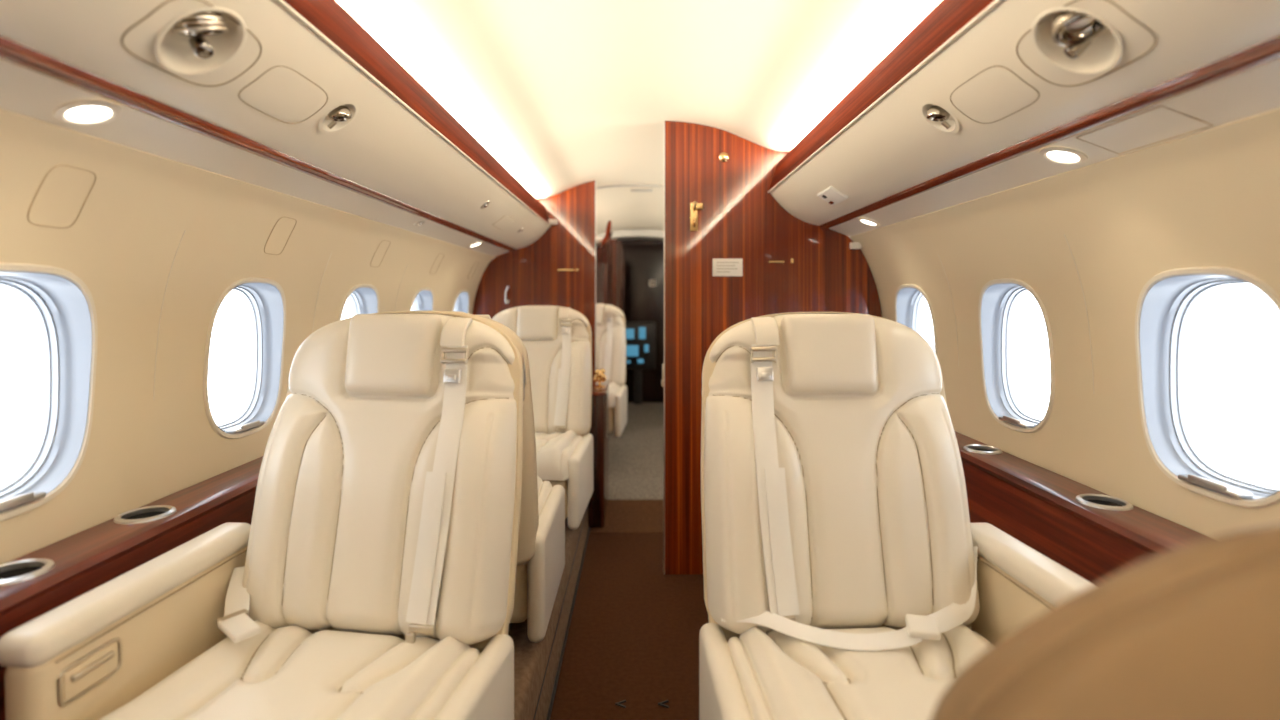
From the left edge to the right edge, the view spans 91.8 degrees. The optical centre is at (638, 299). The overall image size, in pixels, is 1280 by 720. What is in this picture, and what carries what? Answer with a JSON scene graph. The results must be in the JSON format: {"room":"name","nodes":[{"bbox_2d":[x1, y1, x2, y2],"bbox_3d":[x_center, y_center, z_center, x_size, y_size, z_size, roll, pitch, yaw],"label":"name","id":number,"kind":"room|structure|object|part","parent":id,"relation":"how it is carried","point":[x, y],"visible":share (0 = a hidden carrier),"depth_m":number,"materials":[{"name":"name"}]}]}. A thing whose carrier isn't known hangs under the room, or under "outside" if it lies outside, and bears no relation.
{"room":"aircraft cabin","nodes":[
{"label":"aircraft cabin","id":0,"kind":"room"},
{"bbox_2d":[0,109,494,564],"bbox_3d":[-1.069,0.353,2.450,0.237,1.386,10.100,0,0,0],"label":"wall","id":1,"kind":"structure","parent":0,"point":[155,241],"depth_m":1.39,"materials":[{"name":"beige"}]},
{"bbox_2d":[0,263,97,520],"bbox_3d":[-1.134,0.160,1.085,0.130,0.449,0.353,0,0,0],"label":"window","id":2,"kind":"structure","parent":1,"relation":"in","point":[61,306],"depth_m":1.23,"materials":[{"name":"beige plastic"}]},
{"bbox_3d":[-1.180,0.160,1.085,0.037,0.410,0.321,0,0,0],"label":"frame","id":3,"kind":"part","parent":2,"relation":"part of","materials":[{"name":"grey plastic"}]},
{"bbox_2d":[203,277,285,438],"bbox_3d":[-1.134,0.160,1.755,0.130,0.449,0.353,0,0,0],"label":"window","id":4,"kind":"structure","parent":1,"relation":"in","point":[265,304],"depth_m":1.89,"materials":[{"name":"beige plastic"}]},
{"bbox_3d":[-1.180,0.160,1.755,0.037,0.410,0.321,0,0,0],"label":"frame","id":5,"kind":"part","parent":4,"relation":"part of","materials":[{"name":"grey plastic"}]},
{"bbox_2d":[0,0,557,256],"bbox_3d":[-0.745,-0.453,0.753,0.419,0.338,6.686,0,0,0],"label":"overhead panel","id":6,"kind":"object","parent":1,"relation":"attached to","point":[404,160],"depth_m":1.24,"materials":[{"name":"beige plastic"}]},
{"bbox_2d":[53,100,121,125],"bbox_3d":[-0.897,-0.304,1.010,0.082,0.033,0.087,0,0,5],"label":"recessed light","id":7,"kind":"object","parent":6,"relation":"attached to","point":[80,112],"visible":1,"depth_m":1.00,"materials":[{"name":"beige"}]},
{"bbox_2d":[154,7,246,74],"bbox_3d":[-0.674,-0.406,0.956,0.123,0.106,0.125,0,0,39],"label":"air vent","id":8,"kind":"object","parent":6,"relation":"attached to","point":[199,40],"visible":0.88,"depth_m":0.97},
{"bbox_3d":[-0.687,-0.397,0.974,0.027,0.035,0.032,-40,0,0],"label":"swivel knob","id":9,"kind":"part","parent":8,"relation":"part of","materials":[{"name":"silver metal"}]},
{"bbox_3d":[-0.683,-0.395,1.200,0.085,0.063,0.196,0,0,0],"label":"access panel","id":10,"kind":"part","parent":6,"relation":"part of","materials":[{"name":"beige plastic"}]},
{"bbox_2d":[319,101,358,133],"bbox_3d":[-0.663,-0.405,1.372,0.074,0.069,0.100,0,0,4],"label":"air vent","id":11,"kind":"object","parent":6,"relation":"attached to","point":[338,117],"visible":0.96,"depth_m":1.37,"materials":[{"name":"beige"}]},
{"bbox_3d":[-0.679,-0.388,1.372,0.020,0.008,0.009,-42,0,0],"label":"lever","id":12,"kind":"part","parent":11,"relation":"part of","materials":[{"name":"silver metal"}]},
{"bbox_2d":[413,221,424,225],"bbox_3d":[-0.885,-0.310,2.500,0.045,0.021,0.048,0,0,-6],"label":"air vent","id":13,"kind":"object","parent":6,"relation":"attached to","point":[419,222],"visible":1,"depth_m":2.49,"materials":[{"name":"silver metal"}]},
{"bbox_2d":[468,241,482,247],"bbox_3d":[-0.897,-0.304,3.400,0.082,0.033,0.087,0,0,5],"label":"recessed light","id":14,"kind":"object","parent":6,"relation":"attached to","point":[481,242],"visible":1,"depth_m":3.39,"materials":[{"name":"beige"}]},
{"bbox_2d":[481,201,489,208],"bbox_3d":[-0.660,-0.408,2.660,0.037,0.035,0.048,0,0,-5],"label":"air vent","id":15,"kind":"object","parent":6,"relation":"attached to","point":[486,204],"visible":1,"depth_m":2.65,"materials":[{"name":"silver metal"}]},
{"bbox_3d":[-0.685,-0.392,3.140,0.071,0.053,0.240,0,0,0],"label":"access panel","id":16,"kind":"part","parent":6,"relation":"part of","materials":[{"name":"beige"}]},
{"bbox_3d":[-0.566,-0.513,4.076,0.060,0.035,0.030,0,0,0],"label":"end bracket","id":17,"kind":"part","parent":6,"relation":"part of","materials":[{"name":"beige plastic"}]},
{"bbox_2d":[338,284,378,320],"bbox_3d":[-1.134,0.160,2.440,0.130,0.449,0.353,0,0,0],"label":"window","id":18,"kind":"structure","parent":1,"relation":"in","point":[363,298],"depth_m":2.56,"materials":[{"name":"beige plastic"}]},
{"bbox_3d":[-1.180,0.160,2.440,0.037,0.410,0.321,0,0,0],"label":"frame","id":19,"kind":"part","parent":18,"relation":"part of","materials":[{"name":"grey plastic"}]},
{"bbox_2d":[409,287,433,310],"bbox_3d":[-1.134,0.160,3.130,0.130,0.449,0.353,0,0,0],"label":"window","id":20,"kind":"structure","parent":1,"relation":"in","point":[423,299],"depth_m":3.26,"materials":[{"name":"beige"}]},
{"bbox_3d":[-1.180,0.160,3.130,0.037,0.410,0.321,0,0,0],"label":"frame","id":21,"kind":"part","parent":20,"relation":"part of","materials":[{"name":"grey plastic"}]},
{"bbox_2d":[452,290,469,313],"bbox_3d":[-1.134,0.160,3.820,0.130,0.449,0.353,0,0,0],"label":"window","id":22,"kind":"structure","parent":1,"relation":"in","point":[461,303],"depth_m":3.96,"materials":[{"name":"beige"}]},
{"bbox_2d":[480,507,588,719],"bbox_3d":[-0.666,1.145,2.450,0.788,0.250,10.100,0,0,0],"label":"floor","id":23,"kind":"structure","parent":0,"point":[530,658],"depth_m":1.91,"materials":[{"name":"beige carpet"}]},
{"bbox_2d":[0,456,262,719],"bbox_3d":[-1.034,0.737,0.745,0.124,0.563,6.670,0,0,0],"label":"ledge","id":24,"kind":"object","parent":23,"relation":"on","point":[86,560],"visible":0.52,"depth_m":1.19,"materials":[{"name":"brown wood"}]},
{"bbox_2d":[0,559,54,585],"bbox_3d":[-1.042,0.479,1.030,0.104,0.062,0.104,0,0,0],"label":"cup holder","id":25,"kind":"object","parent":24,"relation":"in","point":[13,572],"visible":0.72,"depth_m":1.06,"materials":[{"name":"silver metal"}]},
{"bbox_2d":[114,505,175,523],"bbox_3d":[-1.042,0.479,1.310,0.104,0.062,0.104,0,0,0],"label":"cup holder","id":26,"kind":"object","parent":24,"relation":"in","point":[148,513],"visible":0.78,"depth_m":1.32,"materials":[{"name":"silver metal"}]},
{"bbox_2d":[0,312,524,719],"bbox_3d":[-0.608,0.522,1.148,0.675,0.989,0.728,0,0,9],"label":"seat","id":27,"kind":"object","parent":23,"relation":"on","point":[370,577],"visible":1,"depth_m":1.24,"materials":[{"name":"beige leather"}]},
{"bbox_3d":[-0.880,0.595,0.996,0.006,0.063,0.107,0,1,5],"label":"latch frame","id":28,"kind":"part","parent":27,"relation":"part of","materials":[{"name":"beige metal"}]},
{"bbox_3d":[-0.880,0.595,0.996,0.004,0.046,0.088,0,1,5],"label":"latch plate","id":29,"kind":"part","parent":27,"relation":"part of","materials":[{"name":"beige leather"}]},
{"bbox_3d":[-0.876,0.587,0.995,0.008,0.010,0.070,0,1,6],"label":"latch handle","id":30,"kind":"part","parent":27,"relation":"part of","materials":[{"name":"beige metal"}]},
{"bbox_3d":[-0.897,0.745,1.145,0.062,0.430,0.456,0,2,6],"label":"armrest","id":31,"kind":"part","parent":27,"relation":"part of","materials":[{"name":"beige leather"}]},
{"bbox_2d":[99,620,479,719],"bbox_3d":[-0.592,0.708,1.031,0.544,0.158,0.500,0,0,8],"label":"cushion","id":32,"kind":"object","parent":27,"relation":"on","point":[272,669],"depth_m":1.08,"materials":[{"name":"beige leather"}]},
{"bbox_3d":[-0.546,0.362,1.344,0.570,0.664,0.266,0,0,8],"label":"backrest","id":33,"kind":"part","parent":27,"relation":"part of","materials":[{"name":"beige leather"}]},
{"bbox_3d":[-0.313,0.830,1.014,0.052,0.310,0.520,0,0,8],"label":"panel","id":34,"kind":"part","parent":27,"relation":"part of","materials":[{"name":"beige leather"}]},
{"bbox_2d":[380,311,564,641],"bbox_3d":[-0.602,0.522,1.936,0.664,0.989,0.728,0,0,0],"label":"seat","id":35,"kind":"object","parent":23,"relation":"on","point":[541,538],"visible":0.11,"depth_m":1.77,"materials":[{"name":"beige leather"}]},
{"bbox_3d":[-0.575,0.865,2.040,0.500,0.190,0.440,0,0,0],"label":"seat","id":36,"kind":"part","parent":35,"relation":"part of","materials":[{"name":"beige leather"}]},
{"bbox_2d":[523,476,552,564],"bbox_3d":[-0.575,0.708,2.050,0.544,0.158,0.500,0,0,0],"label":"cushion","id":37,"kind":"object","parent":35,"relation":"on","point":[545,489],"depth_m":2.08,"materials":[{"name":"beige leather"}]},
{"bbox_3d":[-0.296,0.830,2.025,0.052,0.310,0.520,0,0,0],"label":"panel","id":38,"kind":"part","parent":35,"relation":"part of","materials":[{"name":"beige leather"}]},
{"bbox_2d":[492,305,592,529],"bbox_3d":[-0.575,0.522,3.006,0.675,0.989,0.728,0,0,3],"label":"seat","id":39,"kind":"object","parent":23,"relation":"on","point":[557,340],"visible":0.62,"depth_m":3.12,"materials":[{"name":"beige leather"}]},
{"bbox_3d":[-0.532,0.362,3.206,0.570,0.664,0.266,0,0,3],"label":"backrest","id":40,"kind":"part","parent":39,"relation":"part of","materials":[{"name":"beige leather"}]},
{"bbox_3d":[-0.548,0.865,2.900,0.500,0.190,0.440,0,0,3],"label":"seat","id":41,"kind":"part","parent":39,"relation":"part of","materials":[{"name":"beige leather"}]},
{"bbox_2d":[535,430,581,480],"bbox_3d":[-0.549,0.708,2.890,0.544,0.158,0.500,0,0,3],"label":"cushion","id":42,"kind":"object","parent":39,"relation":"on","point":[557,451],"depth_m":2.67,"materials":[{"name":"beige leather"}]},
{"bbox_3d":[-0.269,0.830,2.901,0.052,0.310,0.520,0,0,3],"label":"panel","id":43,"kind":"part","parent":39,"relation":"part of","materials":[{"name":"beige leather"}]},
{"bbox_2d":[596,239,624,315],"bbox_3d":[-0.598,0.229,6.380,0.885,1.577,1.440,0,0,0],"label":"wardrobe","id":44,"kind":"object","parent":23,"relation":"on","point":[610,261],"visible":0.09,"depth_m":5.70,"materials":[{"name":"brown wood"}]},
{"bbox_3d":[-0.600,0.260,5.688,0.620,1.200,0.020,0,0,0],"label":"door","id":45,"kind":"part","parent":44,"relation":"part of","materials":[{"name":"brown wood"}]},
{"bbox_2d":[596,303,626,436],"bbox_3d":[-0.439,0.522,4.796,0.675,0.989,0.728,0,0,4],"label":"seat","id":46,"kind":"object","parent":23,"relation":"on","point":[610,320],"visible":0.34,"depth_m":4.90,"materials":[{"name":"beige leather"}]},
{"bbox_3d":[-0.393,0.362,4.996,0.570,0.664,0.266,0,0,4],"label":"backrest","id":47,"kind":"part","parent":46,"relation":"part of","materials":[{"name":"beige leather"}]},
{"bbox_3d":[-0.414,0.865,4.690,0.500,0.190,0.440,0,0,4],"label":"seat","id":48,"kind":"part","parent":46,"relation":"part of","materials":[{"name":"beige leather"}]},
{"bbox_2d":[609,382,620,407],"bbox_3d":[-0.415,0.708,4.680,0.544,0.158,0.500,0,0,4],"label":"cushion","id":49,"kind":"object","parent":46,"relation":"on","point":[614,387],"depth_m":4.44,"materials":[{"name":"beige leather"}]},
{"bbox_3d":[-0.135,0.830,4.686,0.052,0.310,0.520,0,0,4],"label":"panel","id":50,"kind":"part","parent":46,"relation":"part of","materials":[{"name":"beige leather"}]},
{"bbox_2d":[473,181,595,382],"bbox_3d":[-0.689,0.224,4.117,0.841,2.029,0.041,0,0,0],"label":"bulkhead","id":51,"kind":"object","parent":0,"point":[531,273],"visible":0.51,"depth_m":4.10,"materials":[{"name":"brown wood"}]},
{"bbox_2d":[505,286,509,303],"bbox_3d":[-0.865,-0.035,4.066,0.032,0.119,0.076,0,0,-14],"label":"door handle","id":52,"kind":"object","parent":51,"relation":"attached to","point":[507,287],"visible":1,"depth_m":4.04,"materials":[{"name":"silver metal"}]},
{"bbox_2d":[557,269,578,270],"bbox_3d":[-0.468,-0.198,4.090,0.139,0.018,0.018,0,0,0],"label":"door handle","id":53,"kind":"object","parent":51,"relation":"attached to","point":[557,269],"visible":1,"depth_m":4.09,"materials":[{"name":"gold metal"}]},
{"bbox_2d":[336,0,941,235],"bbox_3d":[0.000,-0.586,2.450,1.857,0.512,10.100,0,0,0],"label":"ceiling","id":54,"kind":"structure","parent":0,"point":[564,95],"depth_m":2.02,"materials":[{"name":"beige"}]},
{"bbox_2d":[596,220,612,248],"bbox_3d":[-0.359,-0.565,5.375,0.258,0.210,0.350,0,0,0],"label":"curtain valance","id":55,"kind":"object","parent":54,"relation":"attached to","point":[604,242],"visible":0.52,"depth_m":5.22,"materials":[{"name":"brown wood"}]},
{"bbox_3d":[-0.398,-0.500,5.370,0.180,0.050,0.300,0,0,0],"label":"arm","id":56,"kind":"part","parent":55,"relation":"part of","materials":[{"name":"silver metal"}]},
{"bbox_2d":[596,184,663,188],"bbox_3d":[0.000,-0.797,4.365,0.660,0.037,0.030,0,0,0],"label":"trim","id":57,"kind":"structure","parent":54,"relation":"attached to","point":[623,185],"depth_m":4.35,"materials":[{"name":"grey plastic"}]},
{"bbox_2d":[631,189,652,191],"bbox_3d":[0.020,-0.804,4.550,0.160,0.014,0.050,0,0,0],"label":"ceiling fitting","id":58,"kind":"object","parent":54,"relation":"attached to","point":[632,190],"visible":1,"depth_m":4.53,"materials":[{"name":"grey plastic"}]},
{"bbox_2d":[550,402,727,719],"bbox_3d":[0.000,1.258,2.450,1.000,0.044,10.100,0,0,0],"label":"floor","id":59,"kind":"structure","parent":0,"point":[633,637],"depth_m":2.46,"materials":[{"name":"brown carpet"}]},
{"bbox_2d":[533,433,610,719],"bbox_3d":[-0.275,1.184,2.435,0.025,0.114,10.030,0,0,0],"label":"trim","id":60,"kind":"structure","parent":59,"relation":"on","point":[589,528],"depth_m":2.22,"materials":[{"name":"black"}]},
{"bbox_2d":[588,380,609,526],"bbox_3d":[-0.232,0.868,3.620,0.100,0.735,0.540,0,0,0],"label":"base cabinet","id":61,"kind":"object","parent":59,"relation":"on","point":[597,505],"visible":0.7,"depth_m":3.36,"materials":[{"name":"brown wood"}]},
{"bbox_2d":[593,368,605,387],"bbox_3d":[-0.226,0.447,3.560,0.077,0.105,0.079,0,0,0],"label":"ornament","id":62,"kind":"object","parent":61,"relation":"on","point":[599,376],"visible":1,"depth_m":3.54,"materials":[{"name":"gold metal"}]},
{"bbox_2d":[615,700,625,707],"bbox_3d":[-0.056,1.237,1.899,0.033,0.004,0.035,0,0,0],"label":"clip","id":63,"kind":"object","parent":59,"relation":"on","point":[623,701],"visible":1,"depth_m":1.90,"materials":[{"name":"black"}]},
{"bbox_2d":[625,322,655,403],"bbox_3d":[-0.011,0.913,7.362,0.420,1.310,0.136,0,0,0],"label":"panel","id":64,"kind":"object","parent":59,"relation":"on","point":[640,336],"visible":0.75,"depth_m":7.30,"materials":[{"name":"black"}]},
{"bbox_3d":[-0.111,0.398,7.297,0.110,0.120,0.006,0,0,0],"label":"lit panel","id":65,"kind":"part","parent":64,"relation":"part of","materials":[{"name":"blue"}]},
{"bbox_3d":[-0.081,0.598,7.297,0.150,0.130,0.006,0,0,0],"label":"lit panel","id":66,"kind":"part","parent":64,"relation":"part of","materials":[{"name":"blue glass"}]},
{"bbox_3d":[0.039,0.388,7.297,0.080,0.140,0.006,0,0,0],"label":"lit panel","id":67,"kind":"part","parent":64,"relation":"part of","materials":[{"name":"blue"}]},
{"bbox_3d":[0.089,0.568,7.297,0.050,0.090,0.006,0,0,0],"label":"lit panel","id":68,"kind":"part","parent":64,"relation":"part of","materials":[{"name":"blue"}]},
{"bbox_2d":[658,700,668,707],"bbox_3d":[0.075,1.237,1.899,0.033,0.004,0.035,0,0,0],"label":"clip","id":69,"kind":"object","parent":59,"relation":"on","point":[665,701],"visible":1,"depth_m":1.90,"materials":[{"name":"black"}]},
{"bbox_2d":[661,121,881,573],"bbox_3d":[0.605,0.215,2.814,1.009,2.048,0.048,0,0,0],"label":"bulkhead","id":70,"kind":"object","parent":59,"relation":"on","point":[739,218],"visible":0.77,"depth_m":2.80,"materials":[{"name":"mahogany"},{"name":"gold"}]},
{"bbox_2d":[690,201,702,230],"bbox_3d":[0.259,-0.375,2.767,0.057,0.130,0.065,0,0,0],"label":"coat hook","id":71,"kind":"object","parent":70,"relation":"attached to","point":[694,206],"visible":1,"depth_m":2.79,"materials":[{"name":"gold metal"}]},
{"bbox_3d":[0.248,-0.375,2.796,0.035,0.130,0.007,0,0,0],"label":"plate","id":72,"kind":"part","parent":71,"relation":"part of","materials":[{"name":"gold metal"}]},
{"bbox_2d":[719,152,728,161],"bbox_3d":[0.384,-0.646,2.795,0.044,0.044,0.010,0,0,0],"label":"button","id":73,"kind":"object","parent":70,"relation":"attached to","point":[723,156],"visible":1,"depth_m":2.79,"materials":[{"name":"gold metal"}]},
{"bbox_2d":[713,259,742,275],"bbox_3d":[0.400,-0.147,2.796,0.135,0.080,0.007,0,0,0],"label":"placard","id":74,"kind":"object","parent":70,"relation":"attached to","point":[721,267],"visible":1,"depth_m":2.79,"materials":[{"name":"white"}]},
{"bbox_2d":[769,258,792,262],"bbox_3d":[0.640,-0.177,2.792,0.113,0.022,0.016,0,0,0],"label":"door handle","id":75,"kind":"object","parent":70,"relation":"attached to","point":[791,258],"visible":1,"depth_m":2.78,"materials":[{"name":"gold metal"}]},
{"bbox_2d":[850,242,861,248],"bbox_3d":[0.971,-0.244,2.780,0.045,0.030,0.034,0,0,0],"label":"bracket","id":76,"kind":"object","parent":70,"relation":"attached to","point":[853,245],"visible":0.99,"depth_m":2.76,"materials":[{"name":"white"}]},
{"bbox_2d":[619,239,663,243],"bbox_3d":[0.000,0.229,7.515,2.217,2.082,0.030,0,0,0],"label":"wall","id":77,"kind":"structure","parent":0,"point":[633,241],"depth_m":7.50,"materials":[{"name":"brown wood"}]},
{"bbox_2d":[596,230,663,240],"bbox_3d":[0.000,-0.700,7.245,1.500,0.200,0.390,0,0,0],"label":"trim","id":78,"kind":"structure","parent":77,"relation":"attached to","point":[619,234],"depth_m":7.05,"materials":[{"name":"grey plastic"}]},
{"bbox_2d":[621,243,663,401],"bbox_3d":[0.070,0.280,7.466,0.590,1.920,0.057,0,0,0],"label":"cockpit","id":79,"kind":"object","parent":77,"relation":"in","point":[644,263],"depth_m":7.45,"materials":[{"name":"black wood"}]},
{"bbox_2d":[848,108,1279,536],"bbox_3d":[1.069,0.353,2.450,0.237,1.386,10.100,0,0,0],"label":"wall","id":80,"kind":"structure","parent":0,"point":[1088,240],"depth_m":1.45,"materials":[{"name":"beige"}]},
{"bbox_2d":[895,284,937,356],"bbox_3d":[1.134,0.160,2.480,0.130,0.449,0.353,0,0,0],"label":"window","id":81,"kind":"structure","parent":80,"relation":"in","point":[909,298],"depth_m":2.61,"materials":[{"name":"beige"}]},
{"bbox_3d":[1.180,0.160,2.480,0.037,0.410,0.321,0,0,0],"label":"frame","id":82,"kind":"part","parent":81,"relation":"part of","materials":[{"name":"grey plastic"}]},
{"bbox_2d":[978,278,1054,432],"bbox_3d":[1.134,0.160,1.830,0.130,0.449,0.353,0,0,0],"label":"window","id":83,"kind":"structure","parent":80,"relation":"in","point":[998,301],"depth_m":1.97,"materials":[{"name":"beige plastic"}]},
{"bbox_3d":[1.180,0.160,1.830,0.037,0.410,0.321,0,0,0],"label":"frame","id":84,"kind":"part","parent":83,"relation":"part of","materials":[{"name":"grey plastic"}]},
{"bbox_2d":[768,0,1279,236],"bbox_3d":[0.767,-0.453,0.103,0.375,0.338,5.386,0,0,0],"label":"overhead panel","id":85,"kind":"object","parent":80,"relation":"attached to","point":[1185,67],"visible":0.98,"depth_m":1.18,"materials":[{"name":"beige plastic"}]},
{"bbox_2d":[817,186,848,205],"bbox_3d":[0.699,-0.375,2.240,0.068,0.045,0.160,0,0,0],"label":"switch plate","id":86,"kind":"object","parent":85,"relation":"attached to","point":[831,195],"visible":1,"depth_m":2.22,"materials":[{"name":"white plastic"}]},
{"bbox_2d":[858,218,879,225],"bbox_3d":[0.897,-0.304,2.420,0.082,0.033,0.087,0,0,-5],"label":"recessed light","id":87,"kind":"object","parent":85,"relation":"attached to","point":[866,221],"visible":1,"depth_m":2.41,"materials":[{"name":"beige"}]},
{"bbox_2d":[919,101,958,133],"bbox_3d":[0.663,-0.405,1.372,0.074,0.069,0.100,0,0,-4],"label":"air vent","id":88,"kind":"object","parent":85,"relation":"attached to","point":[935,114],"visible":0.94,"depth_m":1.37,"materials":[{"name":"beige"}]},
{"bbox_3d":[0.679,-0.388,1.372,0.020,0.008,0.009,42,0,0],"label":"lever","id":89,"kind":"part","parent":88,"relation":"part of","materials":[{"name":"silver metal"}]},
{"bbox_3d":[0.683,-0.395,1.200,0.085,0.063,0.196,0,0,0],"label":"access panel","id":90,"kind":"part","parent":85,"relation":"part of","materials":[{"name":"beige plastic"}]},
{"bbox_3d":[0.899,-0.315,0.103,0.112,0.061,5.386,0,0,0],"label":"service panel","id":91,"kind":"part","parent":85,"relation":"part of","materials":[{"name":"beige plastic"}]},
{"bbox_2d":[1040,146,1087,164],"bbox_3d":[0.897,-0.304,1.310,0.082,0.033,0.087,0,0,-5],"label":"recessed light","id":92,"kind":"object","parent":85,"relation":"attached to","point":[1060,155],"visible":1,"depth_m":1.30,"materials":[{"name":"beige"}]},
{"bbox_2d":[1031,7,1122,74],"bbox_3d":[0.674,-0.406,0.953,0.123,0.106,0.126,0,0,38],"label":"air vent","id":93,"kind":"object","parent":85,"relation":"attached to","point":[1073,40],"visible":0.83,"depth_m":0.96,"materials":[{"name":"beige"}]},
{"bbox_3d":[0.687,-0.397,0.972,0.027,0.035,0.032,40,0,0],"label":"swivel knob","id":94,"kind":"part","parent":93,"relation":"part of","materials":[{"name":"silver metal"}]},
{"bbox_2d":[1135,267,1279,507],"bbox_3d":[1.134,0.160,1.200,0.130,0.449,0.353,0,0,0],"label":"window","id":95,"kind":"structure","parent":80,"relation":"in","point":[1167,304],"depth_m":1.33,"materials":[{"name":"beige plastic"}]},
{"bbox_3d":[1.180,0.160,1.200,0.037,0.410,0.321,0,0,0],"label":"frame","id":96,"kind":"part","parent":95,"relation":"part of","materials":[{"name":"grey plastic"}]},
{"bbox_3d":[0.710,1.145,2.450,0.700,0.250,10.100,0,0,0],"label":"floor","id":97,"kind":"structure","parent":0,"visible":0},
{"bbox_2d":[699,312,1093,719],"bbox_3d":[0.465,0.522,1.160,0.664,0.989,0.728,0,0,-3],"label":"seat","id":98,"kind":"object","parent":97,"relation":"on","point":[847,573],"visible":0.94,"depth_m":1.28,"materials":[{"name":"beige leather"}]},
{"bbox_3d":[0.164,0.830,1.056,0.052,0.310,0.520,0,0,-3],"label":"panel","id":99,"kind":"part","parent":98,"relation":"part of","materials":[{"name":"beige leather"}]},
{"bbox_3d":[0.427,0.362,1.361,0.570,0.664,0.266,0,0,-3],"label":"backrest","id":100,"kind":"part","parent":98,"relation":"part of","materials":[{"name":"beige leather"}]},
{"bbox_2d":[727,624,992,719],"bbox_3d":[0.444,0.708,1.045,0.544,0.158,0.500,0,0,-3],"label":"cushion","id":101,"kind":"object","parent":98,"relation":"on","point":[788,671],"depth_m":1.10,"materials":[{"name":"beige leather"}]},
{"bbox_3d":[0.756,0.745,1.154,0.062,0.430,0.456,0,0,-3],"label":"armrest","id":102,"kind":"part","parent":98,"relation":"part of","materials":[{"name":"beige leather"}]},
{"bbox_2d":[954,431,1210,583],"bbox_3d":[1.034,0.737,0.095,0.124,0.563,5.370,0,0,0],"label":"ledge","id":103,"kind":"object","parent":97,"relation":"on","point":[1037,506],"visible":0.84,"depth_m":1.47,"materials":[{"name":"brown wood"}]},
{"bbox_2d":[963,444,1001,453],"bbox_3d":[1.042,0.479,1.880,0.104,0.062,0.104,0,0,0],"label":"cup holder","id":104,"kind":"object","parent":103,"relation":"in","point":[976,448],"visible":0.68,"depth_m":1.89,"materials":[{"name":"silver metal"}]},
{"bbox_2d":[1075,494,1132,510],"bbox_3d":[1.042,0.479,1.390,0.104,0.062,0.104,0,0,0],"label":"cup holder","id":105,"kind":"object","parent":103,"relation":"in","point":[1100,501],"visible":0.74,"depth_m":1.40,"materials":[{"name":"silver metal"}]},
{"bbox_2d":[930,525,1279,719],"bbox_3d":[0.545,0.576,0.531,0.698,0.882,0.489,0,0,0],"label":"seat","id":106,"kind":"object","parent":97,"relation":"on","point":[1191,631],"visible":1,"depth_m":0.38,"materials":[{"name":"brown leather"}]}
]}

